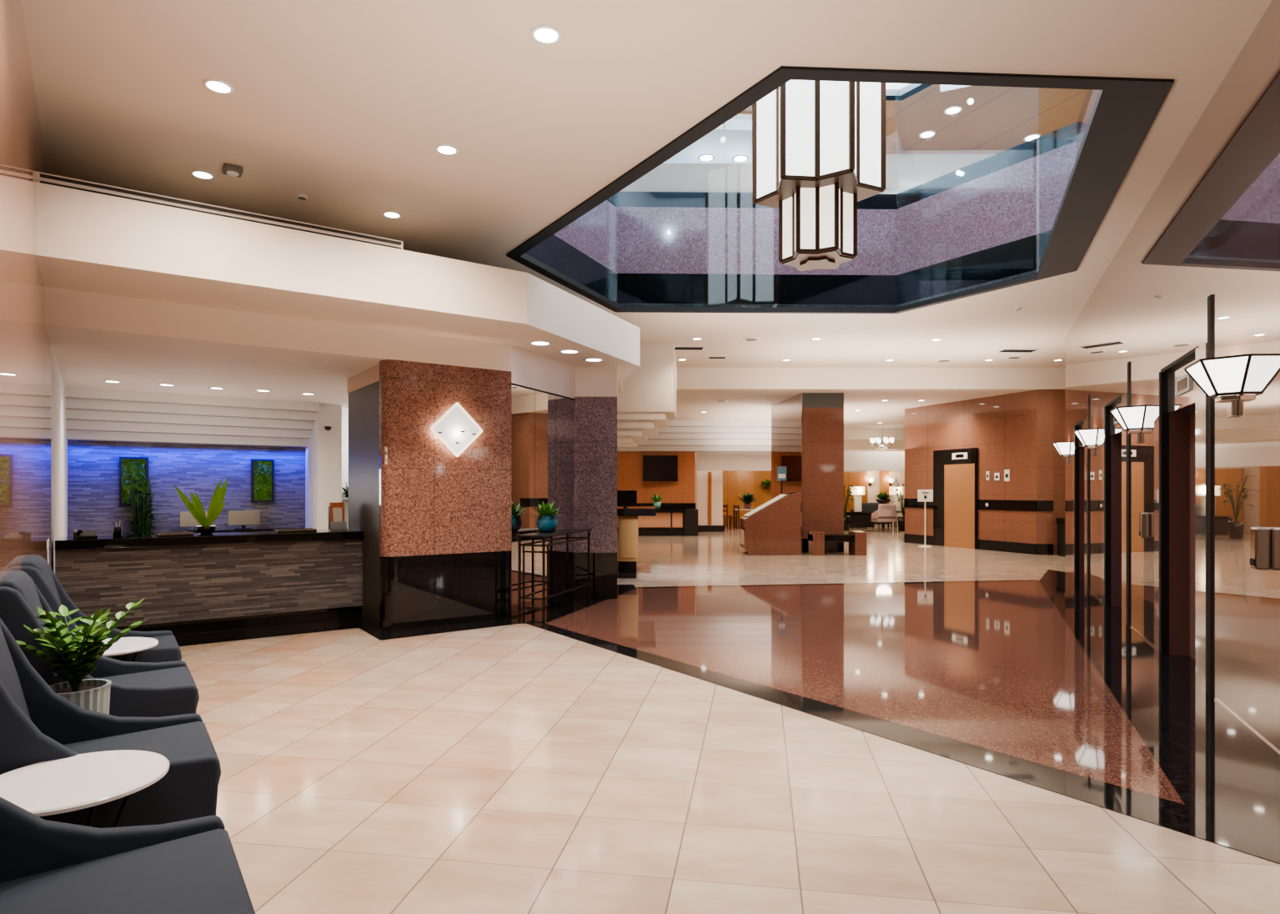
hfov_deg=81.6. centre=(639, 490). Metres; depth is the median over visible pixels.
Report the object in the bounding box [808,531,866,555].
bench
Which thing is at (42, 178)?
railing
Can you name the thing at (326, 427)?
security camera
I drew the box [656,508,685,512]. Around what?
countertop
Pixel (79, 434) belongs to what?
step
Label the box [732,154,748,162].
recessed light
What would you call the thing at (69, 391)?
step
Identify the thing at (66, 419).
ceiling
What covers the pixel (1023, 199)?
wall
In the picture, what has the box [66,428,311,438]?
ceiling
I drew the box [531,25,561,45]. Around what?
recessed light
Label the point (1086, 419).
trim
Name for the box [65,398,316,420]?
step
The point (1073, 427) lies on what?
trim
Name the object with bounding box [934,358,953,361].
ceiling speaker
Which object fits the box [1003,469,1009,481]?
notice
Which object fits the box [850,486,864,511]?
table lamp
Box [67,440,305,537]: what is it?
wall
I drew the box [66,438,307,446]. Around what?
ceiling
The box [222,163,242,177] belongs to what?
speaker
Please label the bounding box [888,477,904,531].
arrangement
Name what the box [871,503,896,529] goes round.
armchair
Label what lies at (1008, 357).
ceiling vent
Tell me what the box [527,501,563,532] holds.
potted succulent
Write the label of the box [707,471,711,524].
trim
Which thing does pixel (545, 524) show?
pot
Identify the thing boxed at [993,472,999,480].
notice
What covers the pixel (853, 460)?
ceiling
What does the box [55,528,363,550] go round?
countertop
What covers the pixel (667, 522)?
desk
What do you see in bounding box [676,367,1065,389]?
wall
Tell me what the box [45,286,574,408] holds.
ceiling
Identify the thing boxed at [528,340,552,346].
recessed light
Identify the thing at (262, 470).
panel
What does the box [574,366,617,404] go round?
wall
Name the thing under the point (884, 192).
trim
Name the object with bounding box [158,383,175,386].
recessed light
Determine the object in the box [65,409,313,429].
step
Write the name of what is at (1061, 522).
waste bin
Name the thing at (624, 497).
monitor
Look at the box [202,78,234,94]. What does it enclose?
recessed light
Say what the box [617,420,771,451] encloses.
ceiling
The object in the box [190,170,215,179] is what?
recessed light
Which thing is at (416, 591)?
pillar
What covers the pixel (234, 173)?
grille
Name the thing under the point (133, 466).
panel
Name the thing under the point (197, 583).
reception desk
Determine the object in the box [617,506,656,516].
countertop
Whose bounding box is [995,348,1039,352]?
ceiling vent
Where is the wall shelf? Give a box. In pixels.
[341,481,348,499]
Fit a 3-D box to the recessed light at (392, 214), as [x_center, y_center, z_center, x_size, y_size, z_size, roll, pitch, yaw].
[-2.472,-2.745,7.394,0.184,0.010,0.184,0,0,0]
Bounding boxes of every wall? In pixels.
[0,0,67,587]
[36,181,639,392]
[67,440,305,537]
[305,404,341,529]
[341,408,348,528]
[511,371,574,398]
[525,230,1051,308]
[554,89,1099,275]
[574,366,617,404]
[574,396,617,552]
[617,451,695,527]
[695,471,722,525]
[722,471,771,525]
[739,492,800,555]
[771,392,802,538]
[802,392,843,407]
[843,449,904,525]
[843,471,868,511]
[884,154,994,190]
[904,389,1065,554]
[1065,0,1279,752]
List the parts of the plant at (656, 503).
pot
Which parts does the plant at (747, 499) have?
pot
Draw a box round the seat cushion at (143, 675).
[95,666,199,706]
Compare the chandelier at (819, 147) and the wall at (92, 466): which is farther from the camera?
the wall at (92, 466)
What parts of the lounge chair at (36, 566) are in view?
backrest, arm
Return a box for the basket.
[762,485,770,489]
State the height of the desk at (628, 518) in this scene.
1.150 m
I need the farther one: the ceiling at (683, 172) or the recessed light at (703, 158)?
the ceiling at (683, 172)
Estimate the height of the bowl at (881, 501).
0.180 m
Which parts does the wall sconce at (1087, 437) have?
glass panel, frame, glass panel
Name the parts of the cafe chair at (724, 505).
leg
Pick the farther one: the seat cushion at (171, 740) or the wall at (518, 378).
the wall at (518, 378)
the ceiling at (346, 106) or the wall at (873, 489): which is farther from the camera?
the wall at (873, 489)
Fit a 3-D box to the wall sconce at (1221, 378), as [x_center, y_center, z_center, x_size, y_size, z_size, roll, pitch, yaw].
[3.706,-0.648,4.795,0.235,0.356,0.572,0,0,24]
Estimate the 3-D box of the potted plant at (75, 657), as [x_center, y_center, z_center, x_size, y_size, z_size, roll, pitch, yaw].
[-2.441,0.969,3.227,0.442,0.963,0.441,0,0,6]
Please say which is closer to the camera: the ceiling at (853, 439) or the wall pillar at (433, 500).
the wall pillar at (433, 500)
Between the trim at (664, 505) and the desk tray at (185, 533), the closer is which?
the desk tray at (185, 533)
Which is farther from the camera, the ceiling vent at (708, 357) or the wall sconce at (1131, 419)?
the ceiling vent at (708, 357)
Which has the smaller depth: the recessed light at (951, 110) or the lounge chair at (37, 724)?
the lounge chair at (37, 724)
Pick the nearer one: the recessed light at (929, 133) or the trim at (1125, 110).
the trim at (1125, 110)
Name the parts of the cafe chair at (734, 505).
seat, leg, leg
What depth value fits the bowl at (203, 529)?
7.76 m
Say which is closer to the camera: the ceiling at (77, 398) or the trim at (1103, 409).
the trim at (1103, 409)
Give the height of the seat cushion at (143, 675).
0.122 m
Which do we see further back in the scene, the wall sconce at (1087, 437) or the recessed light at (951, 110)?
the recessed light at (951, 110)
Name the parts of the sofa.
backrest, seat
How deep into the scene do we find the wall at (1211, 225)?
5.01 m
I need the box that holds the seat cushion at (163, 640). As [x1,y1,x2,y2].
[148,634,181,660]
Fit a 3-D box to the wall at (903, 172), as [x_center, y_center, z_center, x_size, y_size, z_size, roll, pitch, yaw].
[3.500,-4.585,14.000,25.000,3.430,0.200,0,0,0]
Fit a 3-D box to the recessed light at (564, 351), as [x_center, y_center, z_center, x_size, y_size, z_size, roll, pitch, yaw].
[-0.835,-1.645,8.793,0.256,0.010,0.256,0,0,0]
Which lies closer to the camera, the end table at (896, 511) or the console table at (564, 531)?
the console table at (564, 531)
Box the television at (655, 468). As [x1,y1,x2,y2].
[642,455,677,481]
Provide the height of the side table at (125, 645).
0.573 m
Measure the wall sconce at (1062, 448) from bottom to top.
0.356 m
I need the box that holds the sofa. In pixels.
[850,502,890,527]
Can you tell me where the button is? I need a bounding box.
[984,501,988,507]
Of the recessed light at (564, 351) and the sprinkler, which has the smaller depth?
the sprinkler
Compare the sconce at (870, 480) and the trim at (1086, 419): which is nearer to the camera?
the trim at (1086, 419)
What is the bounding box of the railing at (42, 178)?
[36,171,402,249]
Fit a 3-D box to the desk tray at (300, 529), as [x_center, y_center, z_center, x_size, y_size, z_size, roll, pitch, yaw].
[-3.850,0.445,8.298,0.400,0.030,0.200,0,0,-35]
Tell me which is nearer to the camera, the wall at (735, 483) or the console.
the console
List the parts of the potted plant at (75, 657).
stem, planter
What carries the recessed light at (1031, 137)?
in the ceiling at (991, 120)
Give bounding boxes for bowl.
[195,525,216,534]
[876,499,891,503]
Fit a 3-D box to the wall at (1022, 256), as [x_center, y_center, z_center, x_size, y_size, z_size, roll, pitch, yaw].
[1.937,-3.065,8.148,7.444,0.530,7.091,0,0,0]
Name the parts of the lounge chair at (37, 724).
backrest, arm, arm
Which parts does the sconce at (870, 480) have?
lamp shade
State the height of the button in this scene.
0.140 m
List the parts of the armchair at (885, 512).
arm, seat, backrest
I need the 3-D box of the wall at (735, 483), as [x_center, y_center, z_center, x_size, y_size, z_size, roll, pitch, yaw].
[5.150,0.300,30.745,4.500,2.300,0.490,0,0,0]
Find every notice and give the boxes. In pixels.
[986,471,988,480]
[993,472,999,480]
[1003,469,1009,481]
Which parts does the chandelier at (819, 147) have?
glass panel, glass panel, glass panel, glass panel, glass panel, glass panel, plate, plate, glass panel, glass panel, glass panel, glass panel, glass panel, glass panel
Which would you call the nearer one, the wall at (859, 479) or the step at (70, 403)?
the step at (70, 403)
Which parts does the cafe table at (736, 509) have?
leg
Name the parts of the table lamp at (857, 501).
lamp shade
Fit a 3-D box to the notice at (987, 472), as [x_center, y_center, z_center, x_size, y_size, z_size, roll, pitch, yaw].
[8.438,-0.354,18.007,0.016,0.223,0.081,0,0,-21]
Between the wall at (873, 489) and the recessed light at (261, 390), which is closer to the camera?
the recessed light at (261, 390)
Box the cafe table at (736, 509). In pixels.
[734,508,754,528]
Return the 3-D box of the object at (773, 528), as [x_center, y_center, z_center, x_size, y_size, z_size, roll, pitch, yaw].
[2.973,0.751,17.025,1.254,1.398,0.850,0,0,0]
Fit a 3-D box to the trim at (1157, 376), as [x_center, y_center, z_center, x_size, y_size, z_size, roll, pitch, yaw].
[4.656,0.200,6.676,0.020,2.500,0.190,0,0,24]
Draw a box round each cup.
[112,521,121,537]
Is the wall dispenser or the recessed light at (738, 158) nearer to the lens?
the wall dispenser
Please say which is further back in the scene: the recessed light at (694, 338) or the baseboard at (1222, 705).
the recessed light at (694, 338)
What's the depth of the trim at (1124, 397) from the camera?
8.07 m
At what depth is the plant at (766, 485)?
30.11 m
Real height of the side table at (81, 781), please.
0.573 m
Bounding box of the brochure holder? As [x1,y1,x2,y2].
[328,501,346,530]
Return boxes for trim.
[348,381,379,626]
[506,65,1174,314]
[617,502,695,508]
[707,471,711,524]
[878,190,903,194]
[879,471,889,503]
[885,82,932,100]
[1072,425,1074,579]
[1084,417,1087,590]
[1087,394,1089,591]
[1101,406,1105,606]
[1121,392,1127,624]
[1127,361,1129,626]
[1154,371,1160,652]
[1195,342,1207,693]
[1207,294,1212,697]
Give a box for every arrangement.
[843,484,859,530]
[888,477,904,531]
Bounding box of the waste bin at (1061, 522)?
[1055,517,1065,557]
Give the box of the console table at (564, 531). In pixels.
[516,528,592,623]
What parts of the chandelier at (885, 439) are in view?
stem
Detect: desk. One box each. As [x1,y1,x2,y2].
[55,528,363,635]
[617,506,656,578]
[638,508,697,536]
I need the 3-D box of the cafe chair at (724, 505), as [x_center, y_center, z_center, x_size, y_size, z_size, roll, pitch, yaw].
[3.296,1.000,28.900,0.420,0.900,0.420,0,0,-17]
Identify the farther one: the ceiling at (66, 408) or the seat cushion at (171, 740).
the ceiling at (66, 408)
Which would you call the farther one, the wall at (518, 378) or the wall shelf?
the wall shelf
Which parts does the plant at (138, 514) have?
stem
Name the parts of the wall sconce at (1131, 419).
glass panel, frame, glass panel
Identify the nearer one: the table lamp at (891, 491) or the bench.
the bench
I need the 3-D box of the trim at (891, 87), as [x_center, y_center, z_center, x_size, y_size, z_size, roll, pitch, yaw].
[1.937,-6.750,8.145,8.123,0.900,7.705,0,0,0]
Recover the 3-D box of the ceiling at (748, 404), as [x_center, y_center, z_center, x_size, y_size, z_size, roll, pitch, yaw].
[4.500,-2.320,24.875,25.000,0.100,16.250,0,0,0]
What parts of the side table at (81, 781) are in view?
leg, leg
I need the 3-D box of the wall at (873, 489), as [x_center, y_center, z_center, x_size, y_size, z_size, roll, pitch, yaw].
[7.500,-0.410,31.100,19.000,3.720,0.200,0,0,0]
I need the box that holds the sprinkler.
[296,193,307,200]
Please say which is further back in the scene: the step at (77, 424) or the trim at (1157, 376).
the step at (77, 424)
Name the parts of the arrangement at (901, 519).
stem, pot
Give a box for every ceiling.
[20,0,1271,367]
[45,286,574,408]
[65,396,319,412]
[65,407,316,421]
[65,418,312,430]
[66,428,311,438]
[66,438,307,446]
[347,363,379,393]
[617,344,676,446]
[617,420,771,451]
[619,119,752,192]
[668,389,1035,429]
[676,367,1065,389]
[695,451,904,471]
[730,83,1087,154]
[843,429,904,449]
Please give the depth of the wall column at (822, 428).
17.30 m
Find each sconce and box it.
[868,478,873,485]
[888,478,894,485]
[1052,441,1070,463]
[1074,428,1098,456]
[1109,404,1145,443]
[1184,353,1249,417]
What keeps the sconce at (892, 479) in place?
attached to the wall at (873, 489)
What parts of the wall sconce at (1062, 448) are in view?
frame, glass panel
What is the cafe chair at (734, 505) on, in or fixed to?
on the floor
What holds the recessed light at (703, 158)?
in the ceiling at (683, 172)
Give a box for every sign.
[777,466,786,494]
[917,489,933,547]
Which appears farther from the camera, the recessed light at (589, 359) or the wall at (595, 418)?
the wall at (595, 418)
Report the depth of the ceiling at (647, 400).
13.95 m
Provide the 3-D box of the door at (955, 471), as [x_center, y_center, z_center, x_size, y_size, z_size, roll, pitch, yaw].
[8.039,0.200,18.959,0.065,2.500,1.450,0,0,-22]
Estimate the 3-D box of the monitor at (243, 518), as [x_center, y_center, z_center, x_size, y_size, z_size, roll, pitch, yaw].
[-6.043,0.450,11.321,0.440,0.280,0.180,0,0,-44]
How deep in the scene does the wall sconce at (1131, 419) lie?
7.35 m
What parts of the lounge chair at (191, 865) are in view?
arm, arm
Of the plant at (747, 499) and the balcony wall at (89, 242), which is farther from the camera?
the plant at (747, 499)
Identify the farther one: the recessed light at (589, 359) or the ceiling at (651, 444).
the ceiling at (651, 444)
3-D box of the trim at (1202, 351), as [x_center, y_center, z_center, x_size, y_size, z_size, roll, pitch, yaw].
[4.084,0.200,5.392,0.020,2.500,0.260,0,0,24]
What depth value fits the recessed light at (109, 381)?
9.16 m
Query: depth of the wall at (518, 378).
9.07 m
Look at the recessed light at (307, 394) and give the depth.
10.35 m
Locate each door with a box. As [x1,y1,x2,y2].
[933,447,978,549]
[1074,417,1085,580]
[1105,393,1123,607]
[1160,346,1198,660]
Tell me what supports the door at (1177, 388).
in the wall at (1211, 225)
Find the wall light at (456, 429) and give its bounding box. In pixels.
[430,401,482,456]
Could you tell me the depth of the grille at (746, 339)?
13.44 m
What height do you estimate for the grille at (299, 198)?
0.006 m
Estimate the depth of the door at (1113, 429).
9.23 m
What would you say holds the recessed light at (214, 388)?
in the ceiling at (143, 344)
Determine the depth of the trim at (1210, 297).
5.20 m
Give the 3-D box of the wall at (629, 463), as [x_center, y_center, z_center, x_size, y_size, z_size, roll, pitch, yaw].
[0.280,0.060,25.125,3.160,2.780,0.250,0,0,0]
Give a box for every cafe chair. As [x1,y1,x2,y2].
[722,504,732,527]
[723,504,739,529]
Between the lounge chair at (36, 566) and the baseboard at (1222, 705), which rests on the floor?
the lounge chair at (36, 566)
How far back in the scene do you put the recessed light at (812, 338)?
13.45 m
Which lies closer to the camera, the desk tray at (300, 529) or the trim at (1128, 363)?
the trim at (1128, 363)
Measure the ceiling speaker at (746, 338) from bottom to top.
0.024 m
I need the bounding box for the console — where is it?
[845,512,874,527]
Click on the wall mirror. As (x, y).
(543, 422)
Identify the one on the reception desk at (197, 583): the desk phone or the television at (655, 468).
the desk phone
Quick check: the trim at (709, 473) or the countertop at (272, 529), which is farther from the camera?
the trim at (709, 473)
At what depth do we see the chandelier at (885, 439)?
26.54 m
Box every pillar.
[379,359,511,557]
[379,550,510,630]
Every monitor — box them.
[179,511,213,530]
[227,510,260,529]
[617,490,637,507]
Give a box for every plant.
[15,597,147,714]
[123,475,161,535]
[174,476,228,534]
[649,493,663,508]
[736,491,759,508]
[756,479,771,489]
[872,491,892,527]
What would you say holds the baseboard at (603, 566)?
attached to the wall at (595, 418)
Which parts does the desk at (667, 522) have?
panel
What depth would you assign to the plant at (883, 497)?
28.47 m
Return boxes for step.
[65,386,319,411]
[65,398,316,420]
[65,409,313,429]
[66,419,311,437]
[66,430,307,446]
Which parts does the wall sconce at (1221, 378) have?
glass panel, glass panel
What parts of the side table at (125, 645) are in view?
leg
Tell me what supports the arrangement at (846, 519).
on the floor
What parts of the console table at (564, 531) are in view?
leg, leg, leg, leg, leg, leg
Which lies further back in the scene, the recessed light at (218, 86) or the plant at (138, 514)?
the plant at (138, 514)
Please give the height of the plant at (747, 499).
0.658 m
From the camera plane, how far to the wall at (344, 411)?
13.85 m
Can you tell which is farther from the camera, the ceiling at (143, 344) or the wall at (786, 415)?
the wall at (786, 415)
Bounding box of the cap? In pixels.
[607,89,1093,209]
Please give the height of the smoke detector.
0.024 m
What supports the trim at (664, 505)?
attached to the wall at (629, 463)
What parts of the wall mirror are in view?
mirror pane, foot rail, head rail, mirror pane, mirror pane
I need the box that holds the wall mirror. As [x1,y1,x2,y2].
[510,382,575,617]
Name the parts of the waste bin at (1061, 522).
lid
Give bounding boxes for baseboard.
[574,547,617,598]
[903,498,1053,554]
[1089,591,1279,756]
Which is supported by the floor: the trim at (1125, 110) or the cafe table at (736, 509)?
the cafe table at (736, 509)
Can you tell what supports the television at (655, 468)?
attached to the wall at (629, 463)
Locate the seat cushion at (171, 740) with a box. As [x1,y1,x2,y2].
[63,721,220,783]
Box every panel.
[119,456,148,506]
[250,458,274,501]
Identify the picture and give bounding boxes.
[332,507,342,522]
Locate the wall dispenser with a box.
[1139,512,1149,537]
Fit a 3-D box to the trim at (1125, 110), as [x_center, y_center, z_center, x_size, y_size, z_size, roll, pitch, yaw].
[1.937,-2.765,8.149,6.992,0.070,6.682,0,0,0]
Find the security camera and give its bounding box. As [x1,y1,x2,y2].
[322,424,332,430]
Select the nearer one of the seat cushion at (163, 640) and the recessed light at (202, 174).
the seat cushion at (163, 640)
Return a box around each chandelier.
[752,80,885,271]
[869,426,893,449]
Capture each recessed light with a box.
[103,380,121,382]
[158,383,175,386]
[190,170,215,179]
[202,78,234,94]
[208,386,225,389]
[256,389,271,391]
[301,392,316,395]
[381,210,401,218]
[435,144,458,155]
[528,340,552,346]
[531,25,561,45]
[558,349,580,353]
[583,357,603,361]
[692,337,702,340]
[697,153,714,161]
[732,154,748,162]
[811,337,821,340]
[918,130,935,138]
[931,338,942,341]
[943,105,962,115]
[1023,133,1041,141]
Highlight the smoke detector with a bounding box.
[714,399,727,401]
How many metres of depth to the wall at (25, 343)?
4.33 m
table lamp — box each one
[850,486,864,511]
[888,486,903,511]
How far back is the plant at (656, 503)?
23.66 m
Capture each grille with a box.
[225,170,239,176]
[297,196,306,200]
[745,338,757,341]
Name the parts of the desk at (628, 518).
inset panel, panel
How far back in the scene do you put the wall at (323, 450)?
11.71 m
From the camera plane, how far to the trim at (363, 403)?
8.28 m
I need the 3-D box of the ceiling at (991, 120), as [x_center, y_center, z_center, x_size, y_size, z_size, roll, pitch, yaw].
[3.500,-6.350,6.750,25.000,0.100,17.500,0,0,0]
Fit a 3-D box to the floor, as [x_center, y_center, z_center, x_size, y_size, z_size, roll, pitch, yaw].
[2.000,1.498,14.500,30.000,0.104,37.000,0,0,0]
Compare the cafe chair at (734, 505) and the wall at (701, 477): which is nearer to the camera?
the wall at (701, 477)
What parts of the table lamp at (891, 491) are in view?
lamp shade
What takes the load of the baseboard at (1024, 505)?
attached to the wall at (1015, 432)
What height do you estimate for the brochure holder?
0.320 m
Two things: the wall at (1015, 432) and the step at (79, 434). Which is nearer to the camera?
the step at (79, 434)
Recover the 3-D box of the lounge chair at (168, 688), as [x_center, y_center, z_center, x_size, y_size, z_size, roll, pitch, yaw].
[-2.718,0.927,3.726,0.827,1.051,0.670,0,0,-35]
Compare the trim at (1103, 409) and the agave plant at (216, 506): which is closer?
the agave plant at (216, 506)
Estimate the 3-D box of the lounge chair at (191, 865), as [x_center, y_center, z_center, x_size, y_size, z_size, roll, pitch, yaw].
[-1.388,0.927,1.726,0.827,1.051,0.670,0,0,-35]
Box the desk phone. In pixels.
[73,529,97,538]
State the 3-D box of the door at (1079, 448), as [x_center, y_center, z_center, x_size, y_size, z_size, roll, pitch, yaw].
[6.913,0.190,11.401,0.268,2.520,1.160,0,0,24]
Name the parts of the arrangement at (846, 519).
pot, stem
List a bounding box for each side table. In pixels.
[0,749,169,827]
[100,637,158,662]
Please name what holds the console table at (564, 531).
on the floor
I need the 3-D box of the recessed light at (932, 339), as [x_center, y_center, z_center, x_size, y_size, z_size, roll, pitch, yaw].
[5.401,-2.745,13.522,0.184,0.010,0.184,0,0,0]
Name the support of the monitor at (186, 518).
on the countertop at (272, 529)
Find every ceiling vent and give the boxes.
[674,346,705,350]
[707,356,727,358]
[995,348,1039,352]
[1005,356,1023,358]
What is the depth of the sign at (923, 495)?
19.10 m
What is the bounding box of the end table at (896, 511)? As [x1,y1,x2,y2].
[890,511,904,527]
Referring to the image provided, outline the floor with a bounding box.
[174,525,1279,913]
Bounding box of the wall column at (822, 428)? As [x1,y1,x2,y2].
[802,407,843,538]
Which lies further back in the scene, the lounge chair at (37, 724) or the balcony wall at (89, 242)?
the balcony wall at (89, 242)
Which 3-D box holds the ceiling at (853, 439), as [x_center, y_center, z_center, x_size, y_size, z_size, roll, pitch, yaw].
[9.500,-1.935,28.350,7.000,0.670,1.700,0,0,0]
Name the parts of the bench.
seat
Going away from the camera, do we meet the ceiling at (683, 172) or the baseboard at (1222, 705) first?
the baseboard at (1222, 705)
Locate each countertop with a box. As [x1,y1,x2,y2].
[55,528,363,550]
[168,527,295,533]
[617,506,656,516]
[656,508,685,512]
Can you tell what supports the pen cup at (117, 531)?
on the reception desk at (197, 583)
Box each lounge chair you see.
[0,570,199,717]
[0,617,220,828]
[0,796,255,913]
[20,554,181,662]
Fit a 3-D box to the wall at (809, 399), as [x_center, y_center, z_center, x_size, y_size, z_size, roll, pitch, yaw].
[4.143,-2.100,18.600,1.220,0.340,2.600,0,0,0]
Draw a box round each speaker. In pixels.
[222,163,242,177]
[742,336,760,341]
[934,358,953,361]
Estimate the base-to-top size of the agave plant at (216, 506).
0.608 m
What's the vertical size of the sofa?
0.950 m
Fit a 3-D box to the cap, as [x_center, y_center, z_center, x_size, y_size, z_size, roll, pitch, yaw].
[1.937,-4.470,8.147,7.490,0.240,7.132,0,0,0]
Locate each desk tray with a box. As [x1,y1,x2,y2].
[155,531,193,536]
[274,527,316,532]
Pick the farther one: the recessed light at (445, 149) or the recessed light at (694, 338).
the recessed light at (694, 338)
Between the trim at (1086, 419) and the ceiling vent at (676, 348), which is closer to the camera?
the trim at (1086, 419)

